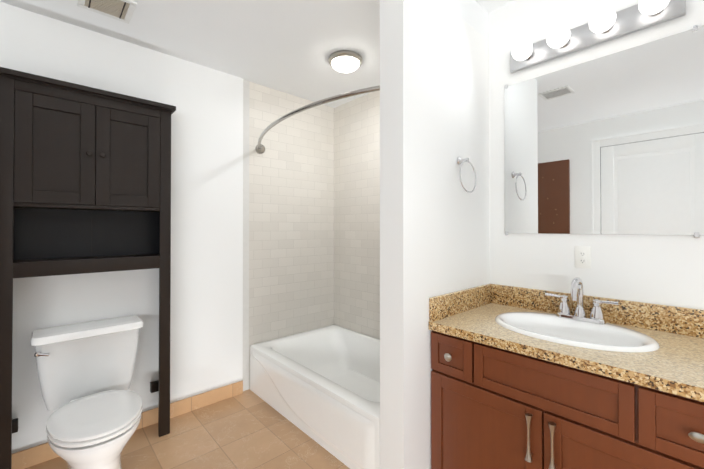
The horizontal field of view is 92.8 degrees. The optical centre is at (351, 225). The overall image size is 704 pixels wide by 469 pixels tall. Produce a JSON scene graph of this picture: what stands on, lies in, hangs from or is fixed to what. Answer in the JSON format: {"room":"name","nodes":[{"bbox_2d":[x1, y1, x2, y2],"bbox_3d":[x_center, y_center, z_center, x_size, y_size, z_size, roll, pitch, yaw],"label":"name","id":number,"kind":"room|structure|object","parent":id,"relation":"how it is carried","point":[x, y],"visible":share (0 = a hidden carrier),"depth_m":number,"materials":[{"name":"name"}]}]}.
{"room":"bathroom","nodes":[
{"label":"bathroom","id":0,"kind":"room"},
{"bbox_2d":[0,2,333,452],"bbox_3d":[-1.129,0.071,2.566,2.720,2.530,0.140,0,-1,-42],"label":"wall","id":1,"kind":"structure","parent":0,"point":[206,326],"depth_m":2.49,"materials":[{"name":"paint"}]},
{"bbox_2d":[12,380,242,468],"bbox_3d":[-1.441,1.283,2.168,1.533,0.100,0.012,0,-1,-42],"label":"baseboard","id":2,"kind":"structure","parent":1,"relation":"attached to","point":[32,456],"depth_m":2.27,"materials":[{"name":"tile"}]},
{"bbox_2d":[243,79,249,390],"bbox_3d":[-0.868,0.073,2.734,0.060,2.530,0.003,0,-1,-42],"label":"trim","id":3,"kind":"structure","parent":1,"relation":"attached to","point":[245,235],"depth_m":2.73,"materials":[{"name":"paint"}]},
{"bbox_2d":[255,85,379,153],"bbox_3d":[-0.354,-0.689,2.222,0.259,0.161,1.499,0,-1,-42],"label":"shower curtain rod","id":4,"kind":"object","parent":1,"relation":"attached to","point":[259,148],"visible":0.79,"depth_m":1.95,"materials":[{"name":"silver metal"}]},
{"bbox_2d":[25,389,349,468],"bbox_3d":[0.226,1.374,1.071,2.720,0.100,4.160,0,-1,-42],"label":"floor","id":5,"kind":"structure","parent":0,"point":[248,429],"depth_m":2.04,"materials":[{"name":"tile"}]},
{"bbox_2d":[31,315,142,468],"bbox_3d":[-1.348,0.952,1.758,0.500,0.756,0.732,0,-1,-42],"label":"toilet","id":6,"kind":"object","parent":5,"relation":"on","point":[85,370],"visible":0.98,"depth_m":1.77,"materials":[{"name":"ceramic"}]},
{"bbox_2d":[0,67,175,468],"bbox_3d":[-1.512,0.278,1.961,0.822,2.107,0.227,0,-1,-42],"label":"tall cabinet","id":7,"kind":"object","parent":5,"relation":"on","point":[85,179],"visible":1,"depth_m":1.89,"materials":[{"name":"brown wood"}]},
{"bbox_2d":[250,324,379,468],"bbox_3d":[-0.027,1.153,2.509,0.910,0.365,1.451,0,-1,-42],"label":"bathtub","id":8,"kind":"object","parent":5,"relation":"on","point":[320,386],"visible":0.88,"depth_m":2.36,"materials":[{"name":"ceramic"}]},
{"bbox_2d":[429,277,703,468],"bbox_3d":[0.987,0.789,1.512,0.703,1.078,1.078,0,-1,-42],"label":"bathroom vanity","id":9,"kind":"object","parent":5,"relation":"on","point":[530,378],"visible":1,"depth_m":1.40,"materials":[{"name":"brown wood"}]},
{"bbox_2d":[495,312,659,351],"bbox_3d":[0.998,0.541,1.558,0.472,0.150,0.640,0,-1,-42],"label":"sink","id":10,"kind":"object","parent":9,"relation":"in","point":[582,333],"depth_m":1.57,"materials":[{"name":"ceramic"}]},
{"bbox_2d":[545,277,618,323],"bbox_3d":[1.107,0.360,1.646,0.152,0.220,0.312,0,-1,-42],"label":"faucet","id":11,"kind":"object","parent":9,"relation":"on","point":[563,315],"depth_m":1.66,"materials":[{"name":"silver metal"}]},
{"bbox_2d":[0,0,488,107],"bbox_3d":[0.226,-1.345,1.092,2.720,0.280,4.160,0,-1,-42],"label":"ceiling","id":12,"kind":"structure","parent":0,"point":[289,46],"depth_m":2.09,"materials":[{"name":"paint"}]},
{"bbox_2d":[77,0,136,23],"bbox_3d":[-1.321,-1.195,1.808,0.236,0.008,0.240,0,-1,-42],"label":"ceiling vent","id":13,"kind":"object","parent":12,"relation":"in","point":[121,10],"visible":1,"depth_m":1.83,"materials":[{"name":"metal"}]},
{"bbox_2d":[328,50,361,72],"bbox_3d":[-0.047,-1.154,2.399,0.244,0.080,0.244,0,-1,-42],"label":"ceiling lamp","id":14,"kind":"object","parent":12,"relation":"attached to","point":[344,61],"visible":1,"depth_m":2.33,"materials":[{"name":"white glass"}]},
{"bbox_2d":[334,91,379,338],"bbox_3d":[0.357,0.074,2.866,0.120,2.530,1.460,0,-1,-42],"label":"wall","id":15,"kind":"structure","parent":0,"point":[357,215],"depth_m":3.11,"materials":[{"name":"tile"}]},
{"bbox_2d":[380,0,489,468],"bbox_3d":[0.567,0.067,1.968,1.020,2.530,0.150,0,-1,-42],"label":"wall","id":16,"kind":"structure","parent":0,"point":[434,125],"depth_m":1.67,"materials":[{"name":"paint"}]},
{"bbox_2d":[457,157,476,192],"bbox_3d":[0.629,-0.288,1.880,0.182,0.210,0.066,0,-1,-42],"label":"towel ring","id":17,"kind":"object","parent":16,"relation":"attached to","point":[460,161],"visible":1,"depth_m":1.88,"materials":[{"name":"silver metal"}]},
{"bbox_2d":[475,0,513,12],"bbox_3d":[1.499,-1.436,1.084,0.850,0.100,2.430,0,-1,-42],"label":"ceiling","id":18,"kind":"structure","parent":0,"point":[488,6],"depth_m":2.08,"materials":[{"name":"paint"}]},
{"bbox_2d":[489,0,703,309],"bbox_3d":[1.721,-0.028,1.343,0.159,2.710,2.330,0,-1,-42],"label":"wall","id":19,"kind":"structure","parent":0,"point":[611,143],"depth_m":1.72,"materials":[{"name":"white paint"}]},
{"bbox_2d":[575,246,590,268],"bbox_3d":[1.222,0.165,1.776,0.008,0.116,0.072,0,-1,-42],"label":"electrical outlet","id":20,"kind":"object","parent":19,"relation":"attached to","point":[582,256],"visible":1,"depth_m":1.77,"materials":[{"name":"plastic"}]},
{"bbox_2d":[510,0,685,72],"bbox_3d":[1.177,-0.998,1.723,0.159,0.120,0.759,0,-1,-42],"label":"vanity light bar","id":21,"kind":"object","parent":19,"relation":"attached to","point":[604,24],"visible":1,"depth_m":1.69,"materials":[{"name":"white"}]}
]}

